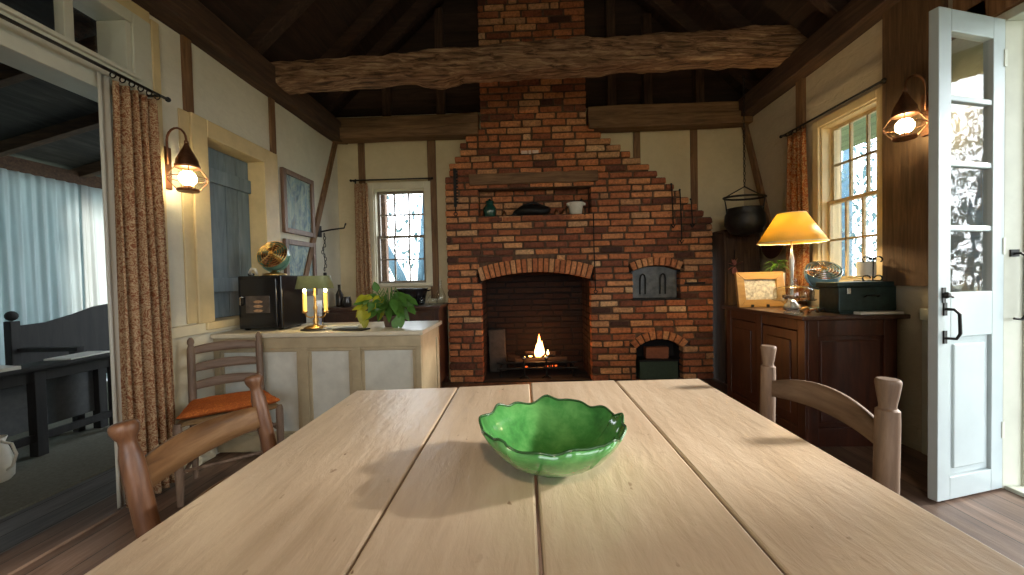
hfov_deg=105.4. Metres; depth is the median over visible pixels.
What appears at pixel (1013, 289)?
door
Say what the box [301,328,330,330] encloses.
tray
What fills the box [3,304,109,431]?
headboard
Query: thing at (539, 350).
flame
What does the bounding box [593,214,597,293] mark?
hanging rod
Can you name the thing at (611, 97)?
stud
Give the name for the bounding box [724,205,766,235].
cauldron
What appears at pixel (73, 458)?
rug
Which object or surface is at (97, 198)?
sheer curtain
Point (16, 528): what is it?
floor
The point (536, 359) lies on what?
log
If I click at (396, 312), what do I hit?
trailing plant
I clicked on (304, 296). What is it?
candle
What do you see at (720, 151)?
wall
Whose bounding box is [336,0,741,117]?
wall
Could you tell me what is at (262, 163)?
window
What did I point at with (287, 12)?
rafter
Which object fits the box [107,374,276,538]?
chair
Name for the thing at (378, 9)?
rafter
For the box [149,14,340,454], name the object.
wall
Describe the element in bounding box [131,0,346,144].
ceiling beam
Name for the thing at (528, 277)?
brick fireplace
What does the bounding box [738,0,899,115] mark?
trim
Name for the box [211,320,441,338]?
countertop
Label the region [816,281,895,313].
metal box
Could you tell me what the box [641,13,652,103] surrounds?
stud
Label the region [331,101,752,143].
ceiling beam
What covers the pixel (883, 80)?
curtain rod
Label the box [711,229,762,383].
cabinet
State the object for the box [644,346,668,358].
brick
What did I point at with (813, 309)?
trinket
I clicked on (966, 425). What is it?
door leaf
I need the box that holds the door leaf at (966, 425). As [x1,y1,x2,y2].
[928,6,1007,501]
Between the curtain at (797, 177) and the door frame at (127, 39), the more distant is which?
the curtain at (797, 177)
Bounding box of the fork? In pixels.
[690,198,694,227]
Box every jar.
[342,297,351,306]
[483,199,496,215]
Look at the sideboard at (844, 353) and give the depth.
2.44 m
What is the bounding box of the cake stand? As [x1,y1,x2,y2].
[771,285,816,313]
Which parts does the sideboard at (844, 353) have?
door, door, panel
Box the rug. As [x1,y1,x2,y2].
[0,381,114,519]
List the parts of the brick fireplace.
fire grate, rail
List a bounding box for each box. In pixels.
[635,356,678,378]
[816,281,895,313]
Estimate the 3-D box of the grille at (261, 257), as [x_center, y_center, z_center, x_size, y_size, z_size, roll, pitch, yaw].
[-1.674,-0.233,2.721,0.209,0.188,0.095,-1,1,2]
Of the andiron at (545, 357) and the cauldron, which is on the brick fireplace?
the andiron at (545, 357)
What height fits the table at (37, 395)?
0.596 m
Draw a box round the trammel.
[453,168,458,215]
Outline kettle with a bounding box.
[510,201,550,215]
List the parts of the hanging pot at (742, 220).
chain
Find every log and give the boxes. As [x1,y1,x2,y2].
[508,355,560,364]
[515,356,566,366]
[525,351,555,357]
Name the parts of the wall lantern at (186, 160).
plate, arm, bulb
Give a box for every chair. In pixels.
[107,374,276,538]
[172,332,283,507]
[760,345,902,494]
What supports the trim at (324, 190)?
attached to the wall at (222, 98)
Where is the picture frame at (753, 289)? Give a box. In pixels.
[734,271,786,307]
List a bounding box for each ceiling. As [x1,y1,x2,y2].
[0,0,101,177]
[198,0,850,116]
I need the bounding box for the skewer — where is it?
[670,183,674,227]
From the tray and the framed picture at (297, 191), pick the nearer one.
the tray
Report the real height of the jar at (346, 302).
0.100 m
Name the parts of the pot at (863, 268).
pot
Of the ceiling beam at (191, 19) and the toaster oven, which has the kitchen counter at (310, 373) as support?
the toaster oven
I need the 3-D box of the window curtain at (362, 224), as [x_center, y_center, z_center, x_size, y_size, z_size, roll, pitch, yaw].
[-1.620,-0.508,4.226,0.182,1.230,0.058,-1,1,2]
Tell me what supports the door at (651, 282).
attached to the brick fireplace
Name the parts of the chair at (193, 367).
leg, post, seat, post, leg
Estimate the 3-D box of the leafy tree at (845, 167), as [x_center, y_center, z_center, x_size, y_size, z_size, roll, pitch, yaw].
[6.865,-1.313,8.042,4.434,4.454,4.465,-2,2,-39]
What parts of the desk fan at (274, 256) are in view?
blade, motor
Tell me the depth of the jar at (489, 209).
4.14 m
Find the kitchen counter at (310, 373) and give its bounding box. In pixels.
[211,320,441,451]
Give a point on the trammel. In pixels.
(455, 187)
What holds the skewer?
hanging from the brick fireplace
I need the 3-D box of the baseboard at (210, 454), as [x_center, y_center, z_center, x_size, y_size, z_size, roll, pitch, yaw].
[-1.915,1.022,2.396,0.018,0.130,0.220,-1,1,2]
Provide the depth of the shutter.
2.81 m
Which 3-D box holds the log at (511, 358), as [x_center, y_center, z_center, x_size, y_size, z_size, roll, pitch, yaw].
[0.256,0.828,4.463,0.605,0.116,0.113,-1,1,4]
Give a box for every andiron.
[520,356,528,378]
[542,356,551,377]
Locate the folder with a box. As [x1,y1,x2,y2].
[332,328,369,330]
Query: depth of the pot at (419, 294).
3.92 m
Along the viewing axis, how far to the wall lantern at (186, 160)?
2.19 m
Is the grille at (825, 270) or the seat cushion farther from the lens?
the grille at (825, 270)
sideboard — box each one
[322,303,448,387]
[722,304,910,446]
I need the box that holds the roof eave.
[841,112,875,151]
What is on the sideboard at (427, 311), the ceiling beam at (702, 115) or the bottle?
the bottle
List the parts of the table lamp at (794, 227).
lamp shade, shade trim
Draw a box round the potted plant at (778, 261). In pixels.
[764,260,788,283]
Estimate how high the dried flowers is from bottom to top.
0.258 m
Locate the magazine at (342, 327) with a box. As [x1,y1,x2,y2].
[323,327,357,329]
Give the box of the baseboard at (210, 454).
[184,448,215,472]
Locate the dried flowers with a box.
[728,250,740,273]
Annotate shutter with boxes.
[208,147,251,317]
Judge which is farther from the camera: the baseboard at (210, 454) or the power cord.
the power cord
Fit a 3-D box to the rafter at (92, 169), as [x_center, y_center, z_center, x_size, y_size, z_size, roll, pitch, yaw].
[-3.579,-1.683,4.423,3.066,0.868,0.077,-1,1,2]
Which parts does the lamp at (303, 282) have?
lamp shade, arm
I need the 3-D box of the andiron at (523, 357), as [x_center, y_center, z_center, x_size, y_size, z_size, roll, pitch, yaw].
[0.131,0.866,4.220,0.109,0.251,0.041,-1,1,2]
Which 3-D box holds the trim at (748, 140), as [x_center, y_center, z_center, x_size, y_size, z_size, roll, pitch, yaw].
[2.450,-1.048,3.872,0.035,1.424,0.566,-1,1,2]
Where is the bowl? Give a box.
[478,394,626,477]
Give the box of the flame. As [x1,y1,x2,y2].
[529,335,548,356]
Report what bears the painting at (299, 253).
attached to the framed picture at (299, 250)
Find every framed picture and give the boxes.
[280,167,315,237]
[282,238,317,295]
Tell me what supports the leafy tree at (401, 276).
on the ground
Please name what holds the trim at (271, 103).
attached to the wall at (222, 98)
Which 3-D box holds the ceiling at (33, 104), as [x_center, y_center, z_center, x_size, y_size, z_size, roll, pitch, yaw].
[-3.670,-1.733,2.573,3.180,0.870,7.400,-1,1,2]
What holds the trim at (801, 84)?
attached to the wall at (858, 66)
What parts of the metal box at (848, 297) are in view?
lid, rail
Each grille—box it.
[256,241,287,266]
[804,261,842,279]
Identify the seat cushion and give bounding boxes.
[176,389,279,419]
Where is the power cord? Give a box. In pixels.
[248,268,257,275]
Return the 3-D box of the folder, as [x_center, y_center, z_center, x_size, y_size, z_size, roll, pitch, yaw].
[-1.055,0.274,2.561,0.220,0.008,0.090,-1,1,13]
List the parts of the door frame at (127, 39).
casing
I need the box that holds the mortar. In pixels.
[566,201,585,213]
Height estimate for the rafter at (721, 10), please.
2.135 m
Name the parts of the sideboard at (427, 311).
drawer, drawer, drawer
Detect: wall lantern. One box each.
[164,127,207,193]
[883,74,928,141]
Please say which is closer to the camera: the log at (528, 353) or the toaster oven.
the toaster oven
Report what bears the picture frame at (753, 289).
on the sideboard at (844, 353)
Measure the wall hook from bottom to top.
0.643 m
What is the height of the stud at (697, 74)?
0.480 m
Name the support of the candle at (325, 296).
on the lamp at (303, 282)
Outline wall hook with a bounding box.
[317,223,346,275]
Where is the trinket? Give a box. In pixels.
[808,308,818,312]
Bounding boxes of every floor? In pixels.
[0,378,116,553]
[12,376,1023,574]
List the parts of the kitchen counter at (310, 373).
panel moulding, panel, panel moulding, panel, panel, panel moulding, panel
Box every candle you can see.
[302,293,306,310]
[323,293,327,309]
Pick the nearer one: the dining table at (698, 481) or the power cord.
the dining table at (698, 481)
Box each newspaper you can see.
[0,365,20,372]
[44,350,109,360]
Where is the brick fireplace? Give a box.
[445,0,713,382]
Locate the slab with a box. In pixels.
[488,329,506,371]
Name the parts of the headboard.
post, armrest, backrest, leg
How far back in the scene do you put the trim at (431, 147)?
4.25 m
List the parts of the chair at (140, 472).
post, post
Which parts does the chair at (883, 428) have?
post, post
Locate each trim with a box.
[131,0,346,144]
[171,323,239,338]
[180,35,193,112]
[268,97,276,153]
[303,142,337,275]
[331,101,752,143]
[358,140,439,297]
[633,130,697,209]
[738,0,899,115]
[742,125,771,227]
[796,78,806,304]
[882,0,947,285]
[920,308,927,455]
[951,0,1023,40]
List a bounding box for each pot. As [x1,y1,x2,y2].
[393,288,431,304]
[722,74,766,235]
[853,256,882,280]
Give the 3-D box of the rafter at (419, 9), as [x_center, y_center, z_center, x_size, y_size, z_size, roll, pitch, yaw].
[-0.951,-2.831,3.973,2.333,2.190,0.095,-1,1,2]
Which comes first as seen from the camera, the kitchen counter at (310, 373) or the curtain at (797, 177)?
the kitchen counter at (310, 373)
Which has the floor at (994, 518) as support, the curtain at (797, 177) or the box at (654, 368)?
the box at (654, 368)
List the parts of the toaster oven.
door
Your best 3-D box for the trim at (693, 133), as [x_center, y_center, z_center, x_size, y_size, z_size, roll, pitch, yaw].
[1.643,-1.062,4.168,0.670,1.250,0.018,-1,1,2]
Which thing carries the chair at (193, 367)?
on the floor at (994, 518)
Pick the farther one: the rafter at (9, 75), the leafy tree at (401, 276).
the leafy tree at (401, 276)
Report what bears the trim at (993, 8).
attached to the wall at (858, 66)
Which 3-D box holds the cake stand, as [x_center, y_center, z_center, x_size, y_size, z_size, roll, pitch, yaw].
[1.858,0.056,2.576,0.250,0.230,0.250,-1,1,2]
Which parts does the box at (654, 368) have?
lid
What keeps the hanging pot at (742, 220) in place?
hanging from the ceiling at (323, 22)
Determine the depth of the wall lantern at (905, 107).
2.21 m
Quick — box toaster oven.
[238,275,305,329]
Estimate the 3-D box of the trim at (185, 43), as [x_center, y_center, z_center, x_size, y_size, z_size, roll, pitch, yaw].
[-1.967,-1.289,2.361,0.018,0.445,0.060,-1,1,2]
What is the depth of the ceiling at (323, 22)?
3.33 m
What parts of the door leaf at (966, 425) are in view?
latch knob, pull handle, panel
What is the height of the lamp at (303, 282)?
0.357 m
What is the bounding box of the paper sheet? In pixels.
[323,324,358,327]
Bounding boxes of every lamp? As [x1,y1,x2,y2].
[295,276,333,328]
[756,211,829,309]
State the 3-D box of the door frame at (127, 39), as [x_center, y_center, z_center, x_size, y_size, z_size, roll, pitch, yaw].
[-2.046,-0.185,1.342,0.195,2.600,1.725,-1,1,2]
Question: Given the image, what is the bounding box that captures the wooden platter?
[761,223,783,258]
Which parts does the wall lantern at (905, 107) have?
bulb, arm, plate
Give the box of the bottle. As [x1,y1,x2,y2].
[335,285,342,306]
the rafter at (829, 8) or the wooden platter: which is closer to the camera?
the rafter at (829, 8)
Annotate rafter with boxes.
[0,35,97,87]
[0,111,98,157]
[70,160,100,178]
[245,0,314,54]
[307,0,398,93]
[320,0,439,111]
[644,0,760,89]
[695,0,775,67]
[807,0,847,18]
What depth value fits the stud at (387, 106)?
4.22 m
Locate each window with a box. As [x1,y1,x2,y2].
[177,108,281,329]
[367,181,432,286]
[812,86,881,281]
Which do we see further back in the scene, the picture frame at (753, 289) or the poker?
the poker
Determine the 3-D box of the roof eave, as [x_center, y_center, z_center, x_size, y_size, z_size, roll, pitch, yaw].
[3.420,-1.880,1.550,1.780,0.330,8.600,-1,1,2]
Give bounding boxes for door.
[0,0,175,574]
[631,266,680,300]
[996,2,1023,496]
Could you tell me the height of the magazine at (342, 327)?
0.005 m
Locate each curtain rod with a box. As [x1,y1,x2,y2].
[0,13,170,101]
[349,177,432,182]
[779,78,886,137]
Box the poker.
[679,189,683,243]
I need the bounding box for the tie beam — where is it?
[270,25,807,94]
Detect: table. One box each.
[0,350,112,456]
[84,379,1023,574]
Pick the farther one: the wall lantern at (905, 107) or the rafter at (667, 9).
the rafter at (667, 9)
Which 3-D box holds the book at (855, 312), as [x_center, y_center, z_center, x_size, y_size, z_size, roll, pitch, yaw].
[2.286,0.157,2.432,0.260,0.016,0.057,-1,1,2]
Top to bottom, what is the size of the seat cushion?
0.052 m
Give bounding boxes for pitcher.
[0,435,17,482]
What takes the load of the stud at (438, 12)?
attached to the wall at (460, 16)
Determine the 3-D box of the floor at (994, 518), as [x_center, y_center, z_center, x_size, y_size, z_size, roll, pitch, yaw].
[0.171,1.117,0.848,4.520,0.080,7.050,-1,1,2]
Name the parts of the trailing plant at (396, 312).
stem, pot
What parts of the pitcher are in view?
handle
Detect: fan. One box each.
[256,241,290,275]
[804,261,842,310]
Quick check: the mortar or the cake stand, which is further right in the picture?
the cake stand
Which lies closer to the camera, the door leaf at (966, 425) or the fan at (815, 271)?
the door leaf at (966, 425)
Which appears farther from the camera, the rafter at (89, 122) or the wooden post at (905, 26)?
the rafter at (89, 122)
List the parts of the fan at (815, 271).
motor, blade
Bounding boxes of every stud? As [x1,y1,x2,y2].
[382,87,392,115]
[434,7,445,113]
[605,0,616,105]
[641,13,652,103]
[692,69,703,102]
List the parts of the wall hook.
chain, arm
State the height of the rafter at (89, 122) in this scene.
0.861 m
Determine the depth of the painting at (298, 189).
3.49 m
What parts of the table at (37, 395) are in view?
leg, panel, leg, leg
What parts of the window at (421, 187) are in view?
sash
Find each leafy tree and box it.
[387,194,423,280]
[389,239,419,280]
[841,139,875,275]
[852,142,875,272]
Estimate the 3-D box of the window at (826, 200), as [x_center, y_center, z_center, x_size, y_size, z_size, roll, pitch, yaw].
[2.483,-0.668,2.830,0.185,1.291,0.630,-1,1,2]
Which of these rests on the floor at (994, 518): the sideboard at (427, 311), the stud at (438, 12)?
the sideboard at (427, 311)
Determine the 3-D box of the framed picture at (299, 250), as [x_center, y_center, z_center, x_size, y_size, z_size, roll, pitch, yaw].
[-1.900,-0.169,3.517,0.030,0.498,0.480,-1,1,2]
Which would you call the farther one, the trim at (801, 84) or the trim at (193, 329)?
the trim at (801, 84)
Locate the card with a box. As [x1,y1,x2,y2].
[313,300,322,324]
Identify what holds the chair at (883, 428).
on the floor at (994, 518)
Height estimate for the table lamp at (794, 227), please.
0.703 m
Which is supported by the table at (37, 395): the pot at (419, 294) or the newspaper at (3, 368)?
the newspaper at (3, 368)
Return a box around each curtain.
[0,168,98,364]
[80,185,107,377]
[97,71,175,508]
[354,183,372,296]
[786,128,809,297]
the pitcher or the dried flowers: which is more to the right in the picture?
the dried flowers
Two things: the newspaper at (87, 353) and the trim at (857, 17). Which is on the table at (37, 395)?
the newspaper at (87, 353)
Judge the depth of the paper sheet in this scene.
2.68 m
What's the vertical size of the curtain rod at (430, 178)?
0.070 m
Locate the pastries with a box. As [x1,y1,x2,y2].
[782,294,805,298]
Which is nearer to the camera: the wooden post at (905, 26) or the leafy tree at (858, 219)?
the wooden post at (905, 26)
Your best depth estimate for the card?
2.77 m
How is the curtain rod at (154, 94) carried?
attached to the door frame at (127, 39)
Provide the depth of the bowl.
0.77 m
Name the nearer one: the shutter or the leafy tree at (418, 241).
the shutter
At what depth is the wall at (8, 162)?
4.34 m
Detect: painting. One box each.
[286,174,310,231]
[289,245,312,290]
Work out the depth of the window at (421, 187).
4.27 m
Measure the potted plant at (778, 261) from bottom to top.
0.374 m
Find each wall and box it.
[0,155,388,317]
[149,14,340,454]
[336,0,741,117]
[337,109,743,379]
[743,0,1022,451]
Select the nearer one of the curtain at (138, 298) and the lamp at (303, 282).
the curtain at (138, 298)
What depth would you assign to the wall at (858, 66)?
2.44 m
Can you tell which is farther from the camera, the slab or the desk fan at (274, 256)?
the slab
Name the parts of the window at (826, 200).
sash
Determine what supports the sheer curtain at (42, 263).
hanging from the wall at (8, 162)
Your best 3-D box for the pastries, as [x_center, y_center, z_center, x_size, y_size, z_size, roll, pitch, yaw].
[1.871,0.060,2.579,0.128,0.029,0.107,-1,1,2]
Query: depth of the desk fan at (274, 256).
2.73 m
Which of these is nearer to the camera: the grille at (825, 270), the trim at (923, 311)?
the trim at (923, 311)
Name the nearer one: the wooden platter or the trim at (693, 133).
the wooden platter
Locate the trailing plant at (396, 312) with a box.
[352,282,417,327]
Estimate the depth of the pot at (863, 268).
2.50 m
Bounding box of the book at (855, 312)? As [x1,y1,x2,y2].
[854,311,903,314]
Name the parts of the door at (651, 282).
loop handle, sill plate, loop handle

